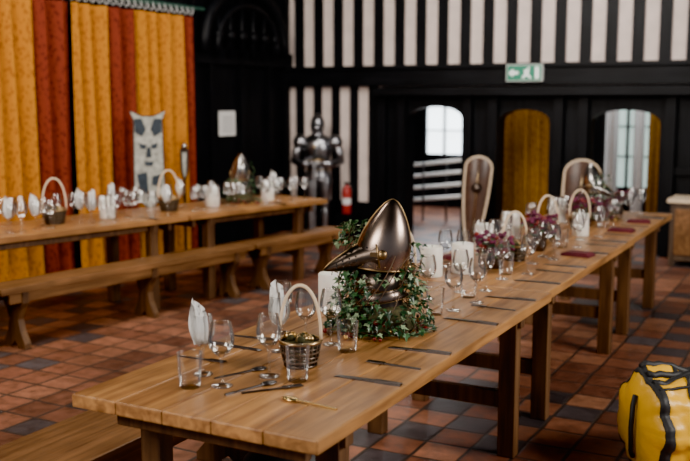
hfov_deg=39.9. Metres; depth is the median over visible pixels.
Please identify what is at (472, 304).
fork
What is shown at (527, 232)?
wine glass
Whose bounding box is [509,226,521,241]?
water tumbler
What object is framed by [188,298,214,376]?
glass
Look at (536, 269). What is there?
fork
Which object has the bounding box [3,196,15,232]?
glass
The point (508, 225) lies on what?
wine glass
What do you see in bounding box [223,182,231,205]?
wine glass
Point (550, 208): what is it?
wine glass
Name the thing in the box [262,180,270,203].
wine glass
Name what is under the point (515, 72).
exit sign
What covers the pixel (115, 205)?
water tumbler
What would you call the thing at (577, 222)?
wine glass
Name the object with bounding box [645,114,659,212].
curtain
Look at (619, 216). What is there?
wine glass
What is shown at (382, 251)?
centrepiece
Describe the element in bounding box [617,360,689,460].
duffel bag
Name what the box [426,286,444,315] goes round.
water tumbler
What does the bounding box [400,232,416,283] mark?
flower basket
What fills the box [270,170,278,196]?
glass
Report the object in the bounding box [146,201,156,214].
water tumbler
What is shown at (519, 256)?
flower basket
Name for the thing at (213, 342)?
table knife
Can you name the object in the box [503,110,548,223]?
curtain
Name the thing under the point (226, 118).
paper notice
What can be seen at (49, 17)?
curtain
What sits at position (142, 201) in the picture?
wine glass
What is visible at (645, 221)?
napkin
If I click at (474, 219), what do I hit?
wine glass
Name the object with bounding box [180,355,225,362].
fork
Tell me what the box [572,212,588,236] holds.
pillar candle
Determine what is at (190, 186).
wine glass
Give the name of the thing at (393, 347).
table knife
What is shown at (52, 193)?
wine glass
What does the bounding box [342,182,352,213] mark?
fire extinguisher
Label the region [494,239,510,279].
wine glass
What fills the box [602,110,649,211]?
window
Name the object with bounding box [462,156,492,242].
shield
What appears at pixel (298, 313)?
wine glass
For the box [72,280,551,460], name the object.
banquet table
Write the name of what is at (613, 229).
napkin
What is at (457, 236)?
wine glass
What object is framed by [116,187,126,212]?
wine glass
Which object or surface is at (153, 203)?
wine glass
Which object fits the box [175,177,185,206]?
glass
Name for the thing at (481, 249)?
wine glass
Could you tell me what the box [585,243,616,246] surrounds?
fork
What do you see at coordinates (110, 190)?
glass
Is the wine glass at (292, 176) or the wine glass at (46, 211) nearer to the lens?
the wine glass at (46, 211)
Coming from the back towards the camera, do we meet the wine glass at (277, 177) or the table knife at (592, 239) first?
the wine glass at (277, 177)
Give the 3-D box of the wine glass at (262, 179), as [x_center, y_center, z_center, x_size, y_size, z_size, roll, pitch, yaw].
[-0.747,-0.380,8.959,0.086,0.213,0.086,2,8,13]
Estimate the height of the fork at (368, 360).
0.008 m
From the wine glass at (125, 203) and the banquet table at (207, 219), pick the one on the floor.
the banquet table at (207, 219)
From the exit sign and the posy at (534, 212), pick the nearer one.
the posy at (534, 212)
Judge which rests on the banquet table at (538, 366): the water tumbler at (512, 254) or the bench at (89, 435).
the water tumbler at (512, 254)
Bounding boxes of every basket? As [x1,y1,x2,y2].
[41,177,66,224]
[157,169,179,211]
[278,284,322,368]
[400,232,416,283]
[502,211,528,261]
[536,195,558,237]
[568,189,590,228]
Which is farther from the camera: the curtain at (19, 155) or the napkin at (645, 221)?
the curtain at (19, 155)
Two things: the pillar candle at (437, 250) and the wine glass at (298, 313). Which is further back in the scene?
the pillar candle at (437, 250)
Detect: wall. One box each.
[60,0,292,268]
[289,0,689,255]
[414,109,603,207]
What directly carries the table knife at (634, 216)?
on the banquet table at (624, 272)
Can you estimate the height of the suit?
1.548 m
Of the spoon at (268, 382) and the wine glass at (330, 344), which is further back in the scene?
the wine glass at (330, 344)
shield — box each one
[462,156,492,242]
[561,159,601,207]
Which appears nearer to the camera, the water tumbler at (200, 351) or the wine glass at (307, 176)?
the water tumbler at (200, 351)
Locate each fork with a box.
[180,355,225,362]
[234,334,275,339]
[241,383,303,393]
[366,359,420,369]
[471,304,515,310]
[536,269,573,273]
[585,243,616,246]
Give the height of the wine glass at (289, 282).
0.213 m
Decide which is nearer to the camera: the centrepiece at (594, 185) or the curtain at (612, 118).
the centrepiece at (594, 185)
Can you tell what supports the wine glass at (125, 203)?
on the banquet table at (71, 230)
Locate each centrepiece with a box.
[219,153,260,204]
[322,199,437,341]
[570,163,618,221]
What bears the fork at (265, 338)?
on the banquet table at (150, 399)
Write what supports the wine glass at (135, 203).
on the banquet table at (71, 230)
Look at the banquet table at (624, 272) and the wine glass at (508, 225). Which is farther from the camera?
the banquet table at (624, 272)
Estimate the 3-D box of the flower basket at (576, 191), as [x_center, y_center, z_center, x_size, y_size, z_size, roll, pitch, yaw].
[1.735,-0.159,7.027,0.163,0.298,0.163,0,8,2]
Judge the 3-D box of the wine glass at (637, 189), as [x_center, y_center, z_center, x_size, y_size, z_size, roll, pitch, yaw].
[2.478,-0.242,7.952,0.086,0.213,0.086,4,9,28]
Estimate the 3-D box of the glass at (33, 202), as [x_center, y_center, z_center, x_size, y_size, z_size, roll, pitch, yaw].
[-2.284,-0.144,7.023,0.088,0.272,0.086,-5,10,-35]
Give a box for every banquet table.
[0,209,188,309]
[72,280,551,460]
[136,194,326,298]
[412,231,633,420]
[520,209,671,334]
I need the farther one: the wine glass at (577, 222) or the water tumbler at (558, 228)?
the wine glass at (577, 222)
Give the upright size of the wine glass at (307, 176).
0.213 m
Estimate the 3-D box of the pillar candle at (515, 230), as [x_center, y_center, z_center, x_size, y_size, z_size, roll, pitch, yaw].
[1.142,-0.039,6.562,0.130,0.191,0.130,4,9,28]
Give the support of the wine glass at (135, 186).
on the banquet table at (71, 230)
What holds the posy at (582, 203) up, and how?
on the banquet table at (624, 272)
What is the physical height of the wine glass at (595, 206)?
0.213 m
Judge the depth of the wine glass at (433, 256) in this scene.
4.57 m
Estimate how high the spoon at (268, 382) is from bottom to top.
0.012 m
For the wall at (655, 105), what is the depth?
11.27 m
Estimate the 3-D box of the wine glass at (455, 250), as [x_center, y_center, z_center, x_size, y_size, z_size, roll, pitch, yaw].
[0.575,0.201,4.727,0.086,0.213,0.086,4,9,28]
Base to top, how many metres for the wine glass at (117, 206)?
0.213 m
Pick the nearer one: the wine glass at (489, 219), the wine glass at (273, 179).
the wine glass at (489, 219)
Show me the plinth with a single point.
(339, 218)
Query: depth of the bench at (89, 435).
3.57 m
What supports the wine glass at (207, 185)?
on the banquet table at (207, 219)
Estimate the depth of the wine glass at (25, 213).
6.94 m
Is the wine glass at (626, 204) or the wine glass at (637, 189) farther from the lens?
the wine glass at (637, 189)
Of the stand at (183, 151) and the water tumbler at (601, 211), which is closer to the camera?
the water tumbler at (601, 211)
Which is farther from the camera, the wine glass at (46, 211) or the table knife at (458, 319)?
the wine glass at (46, 211)
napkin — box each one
[443,253,451,260]
[560,250,595,257]
[607,227,635,232]
[626,219,650,223]
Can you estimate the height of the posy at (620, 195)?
0.212 m
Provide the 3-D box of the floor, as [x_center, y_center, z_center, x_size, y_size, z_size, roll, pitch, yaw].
[1.033,0.828,6.906,10.900,0.100,15.850,4,9,28]
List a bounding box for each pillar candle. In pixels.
[99,196,114,218]
[205,186,219,206]
[261,182,273,200]
[318,271,344,311]
[420,244,442,277]
[451,241,473,273]
[474,223,493,248]
[501,212,519,239]
[549,197,565,221]
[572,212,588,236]
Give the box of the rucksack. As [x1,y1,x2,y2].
[243,451,314,460]
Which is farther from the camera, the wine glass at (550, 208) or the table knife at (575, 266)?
the wine glass at (550, 208)
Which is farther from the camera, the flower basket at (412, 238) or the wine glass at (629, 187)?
the wine glass at (629, 187)
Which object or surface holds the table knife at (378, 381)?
on the banquet table at (150, 399)
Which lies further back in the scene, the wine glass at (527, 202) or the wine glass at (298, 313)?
the wine glass at (527, 202)
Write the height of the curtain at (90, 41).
2.540 m
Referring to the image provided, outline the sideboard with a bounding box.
[667,195,689,265]
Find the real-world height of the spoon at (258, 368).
0.012 m
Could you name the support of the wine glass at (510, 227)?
on the banquet table at (538, 366)
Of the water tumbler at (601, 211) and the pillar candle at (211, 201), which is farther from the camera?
the pillar candle at (211, 201)
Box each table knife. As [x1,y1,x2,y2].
[212,341,260,350]
[334,375,402,386]
[388,346,451,354]
[443,317,498,325]
[485,296,536,301]
[515,279,560,284]
[543,264,586,267]
[592,239,627,242]
[634,216,666,218]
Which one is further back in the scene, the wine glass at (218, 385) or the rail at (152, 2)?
the rail at (152, 2)
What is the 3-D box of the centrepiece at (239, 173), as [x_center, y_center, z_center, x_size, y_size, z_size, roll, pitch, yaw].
[-0.986,-0.489,8.831,0.389,0.466,0.412,-3,8,-21]
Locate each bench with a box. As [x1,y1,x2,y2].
[0,242,253,349]
[0,410,248,460]
[236,226,347,290]
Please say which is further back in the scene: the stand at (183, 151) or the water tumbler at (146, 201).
the stand at (183, 151)
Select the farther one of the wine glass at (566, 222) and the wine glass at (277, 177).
the wine glass at (277, 177)
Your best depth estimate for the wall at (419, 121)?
15.32 m
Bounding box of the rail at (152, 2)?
[78,0,204,14]
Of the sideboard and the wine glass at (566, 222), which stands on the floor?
the sideboard
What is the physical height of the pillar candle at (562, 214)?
0.191 m
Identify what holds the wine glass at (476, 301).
on the banquet table at (150, 399)
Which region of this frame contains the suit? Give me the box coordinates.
[291,113,344,228]
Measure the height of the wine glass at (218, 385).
0.220 m
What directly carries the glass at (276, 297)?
on the banquet table at (150, 399)
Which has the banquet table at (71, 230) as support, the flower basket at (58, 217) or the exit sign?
the flower basket at (58, 217)
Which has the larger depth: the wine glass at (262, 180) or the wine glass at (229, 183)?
the wine glass at (262, 180)
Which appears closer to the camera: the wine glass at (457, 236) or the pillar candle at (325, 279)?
the pillar candle at (325, 279)
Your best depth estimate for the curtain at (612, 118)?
12.72 m
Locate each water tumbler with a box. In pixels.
[106,204,116,219]
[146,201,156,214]
[176,349,202,389]
[285,344,309,383]
[336,318,358,352]
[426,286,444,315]
[460,272,477,298]
[499,252,513,274]
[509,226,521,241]
[556,228,568,247]
[598,211,609,227]
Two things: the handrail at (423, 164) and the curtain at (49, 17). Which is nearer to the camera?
the curtain at (49, 17)
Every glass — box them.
[1,202,13,231]
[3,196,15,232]
[15,196,25,223]
[15,202,26,231]
[29,193,41,229]
[38,198,48,226]
[44,199,55,227]
[51,193,61,205]
[68,192,78,218]
[74,188,85,221]
[85,189,96,223]
[85,193,95,220]
[96,195,106,222]
[106,182,115,199]
[109,194,119,221]
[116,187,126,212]
[122,191,131,216]
[127,191,137,218]
[131,186,140,211]
[135,189,144,215]
[147,191,156,216]
[162,184,172,214]
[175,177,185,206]
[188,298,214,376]
[189,186,199,210]
[193,185,201,209]
[200,185,209,210]
[208,320,234,388]
[209,184,218,208]
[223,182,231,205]
[228,183,237,206]
[255,176,263,197]
[256,312,281,378]
[261,179,268,201]
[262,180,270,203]
[268,279,290,352]
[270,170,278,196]
[272,179,280,202]
[274,280,292,334]
[276,177,284,199]
[287,178,295,200]
[291,176,299,197]
[295,289,315,321]
[300,176,308,198]
[320,288,341,346]
[419,254,436,299]
[438,229,452,267]
[444,263,462,311]
[452,249,469,292]
[456,229,470,241]
[468,257,486,303]
[473,219,485,253]
[478,248,494,291]
[488,219,500,235]
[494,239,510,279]
[500,214,512,231]
[501,210,512,227]
[520,235,535,274]
[525,202,536,212]
[526,227,540,264]
[537,221,550,256]
[547,198,558,213]
[547,223,560,259]
[549,196,558,210]
[561,195,570,223]
[571,214,584,247]
[574,208,586,239]
[593,206,605,236]
[608,199,619,227]
[615,191,625,217]
[624,192,634,218]
[626,187,636,212]
[636,189,646,214]
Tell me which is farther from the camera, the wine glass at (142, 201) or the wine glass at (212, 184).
the wine glass at (212, 184)
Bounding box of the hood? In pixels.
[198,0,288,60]
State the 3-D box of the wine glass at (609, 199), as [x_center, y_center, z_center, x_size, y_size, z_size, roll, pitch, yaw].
[2.020,-0.131,7.147,0.086,0.213,0.086,4,9,28]
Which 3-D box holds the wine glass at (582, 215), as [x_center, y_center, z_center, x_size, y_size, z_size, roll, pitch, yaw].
[1.513,0.003,6.173,0.086,0.213,0.086,4,9,28]
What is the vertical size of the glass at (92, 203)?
0.272 m
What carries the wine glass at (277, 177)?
on the banquet table at (207, 219)
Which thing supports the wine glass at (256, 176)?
on the banquet table at (207, 219)
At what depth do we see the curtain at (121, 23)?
9.44 m
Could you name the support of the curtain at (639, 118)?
hanging from the window at (626, 118)
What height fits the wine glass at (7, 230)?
0.213 m
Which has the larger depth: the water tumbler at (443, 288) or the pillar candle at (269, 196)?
the pillar candle at (269, 196)
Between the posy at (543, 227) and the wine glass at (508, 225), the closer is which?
the posy at (543, 227)
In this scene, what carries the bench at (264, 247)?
on the floor
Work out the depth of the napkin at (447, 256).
5.70 m
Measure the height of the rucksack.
0.468 m
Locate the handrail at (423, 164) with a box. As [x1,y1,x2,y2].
[414,158,460,221]
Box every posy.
[473,230,515,268]
[519,216,557,251]
[525,210,560,241]
[569,196,601,224]
[606,190,632,214]
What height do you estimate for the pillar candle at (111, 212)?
0.183 m
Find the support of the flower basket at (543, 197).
on the banquet table at (538, 366)
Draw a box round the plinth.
[334,212,358,236]
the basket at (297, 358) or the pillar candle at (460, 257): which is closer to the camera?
the basket at (297, 358)
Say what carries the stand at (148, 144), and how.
on the floor
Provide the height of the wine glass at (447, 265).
0.213 m
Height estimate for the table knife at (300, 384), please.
0.008 m
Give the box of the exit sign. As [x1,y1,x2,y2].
[506,64,543,81]
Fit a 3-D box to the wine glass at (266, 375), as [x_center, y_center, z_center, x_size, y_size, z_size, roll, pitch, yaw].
[-0.263,0.396,3.283,0.089,0.220,0.089,4,9,28]
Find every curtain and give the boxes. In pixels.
[0,0,44,281]
[31,0,74,273]
[71,2,112,267]
[108,7,140,260]
[134,10,190,257]
[183,17,197,248]
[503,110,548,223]
[604,110,619,210]
[630,111,645,211]
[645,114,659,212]
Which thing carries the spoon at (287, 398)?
on the banquet table at (150, 399)
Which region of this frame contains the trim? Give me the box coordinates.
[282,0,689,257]
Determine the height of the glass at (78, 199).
0.272 m
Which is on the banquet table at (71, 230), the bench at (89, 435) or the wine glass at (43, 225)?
the wine glass at (43, 225)
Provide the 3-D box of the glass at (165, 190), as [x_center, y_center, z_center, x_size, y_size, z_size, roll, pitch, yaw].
[-1.476,-0.265,7.901,0.092,0.272,0.086,-1,8,-10]
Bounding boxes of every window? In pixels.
[425,107,461,155]
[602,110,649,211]
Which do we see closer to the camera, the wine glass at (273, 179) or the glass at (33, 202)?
the glass at (33, 202)
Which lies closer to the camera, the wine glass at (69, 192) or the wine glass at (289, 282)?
the wine glass at (289, 282)
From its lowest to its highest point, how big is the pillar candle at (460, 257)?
0.175 m
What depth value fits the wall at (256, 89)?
11.44 m
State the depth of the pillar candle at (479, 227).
6.05 m
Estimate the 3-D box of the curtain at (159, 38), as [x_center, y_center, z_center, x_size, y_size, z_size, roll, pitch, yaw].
[-1.941,-0.990,9.998,0.178,2.540,0.748,5,9,30]
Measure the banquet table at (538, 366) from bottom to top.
0.760 m
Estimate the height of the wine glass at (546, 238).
0.213 m
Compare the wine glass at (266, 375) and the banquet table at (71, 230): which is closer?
the wine glass at (266, 375)
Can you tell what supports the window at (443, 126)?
in the wall at (419, 121)
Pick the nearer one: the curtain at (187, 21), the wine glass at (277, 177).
the wine glass at (277, 177)
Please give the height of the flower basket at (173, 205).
0.357 m
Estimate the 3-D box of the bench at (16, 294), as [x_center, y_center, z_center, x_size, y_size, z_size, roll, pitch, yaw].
[-1.655,0.474,7.464,0.270,0.450,2.520,6,10,36]
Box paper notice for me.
[218,111,235,135]
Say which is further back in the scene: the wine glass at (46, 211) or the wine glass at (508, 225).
the wine glass at (46, 211)
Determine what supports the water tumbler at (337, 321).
on the banquet table at (150, 399)
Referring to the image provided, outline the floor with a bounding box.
[0,205,689,460]
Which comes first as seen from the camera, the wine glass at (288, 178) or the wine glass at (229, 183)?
the wine glass at (229, 183)
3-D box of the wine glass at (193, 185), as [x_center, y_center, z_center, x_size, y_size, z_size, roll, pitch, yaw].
[-1.291,-0.293,8.327,0.086,0.213,0.086,-1,8,-5]
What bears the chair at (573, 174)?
on the floor
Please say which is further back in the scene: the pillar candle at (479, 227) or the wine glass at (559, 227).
the pillar candle at (479, 227)
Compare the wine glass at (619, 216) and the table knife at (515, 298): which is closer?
the table knife at (515, 298)
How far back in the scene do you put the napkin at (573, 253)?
5.83 m
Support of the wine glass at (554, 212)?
on the banquet table at (624, 272)
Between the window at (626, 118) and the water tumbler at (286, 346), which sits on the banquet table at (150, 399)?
the water tumbler at (286, 346)
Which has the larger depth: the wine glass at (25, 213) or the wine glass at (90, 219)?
the wine glass at (90, 219)
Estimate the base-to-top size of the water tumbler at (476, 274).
0.119 m
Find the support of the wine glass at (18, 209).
on the banquet table at (71, 230)
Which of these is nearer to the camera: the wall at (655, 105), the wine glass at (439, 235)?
the wine glass at (439, 235)
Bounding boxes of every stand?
[129,110,164,276]
[179,143,187,249]
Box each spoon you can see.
[214,366,266,378]
[224,380,276,395]
[281,396,336,409]
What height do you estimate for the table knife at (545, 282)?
0.010 m
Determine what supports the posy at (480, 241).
on the banquet table at (538, 366)
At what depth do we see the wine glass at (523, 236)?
5.23 m

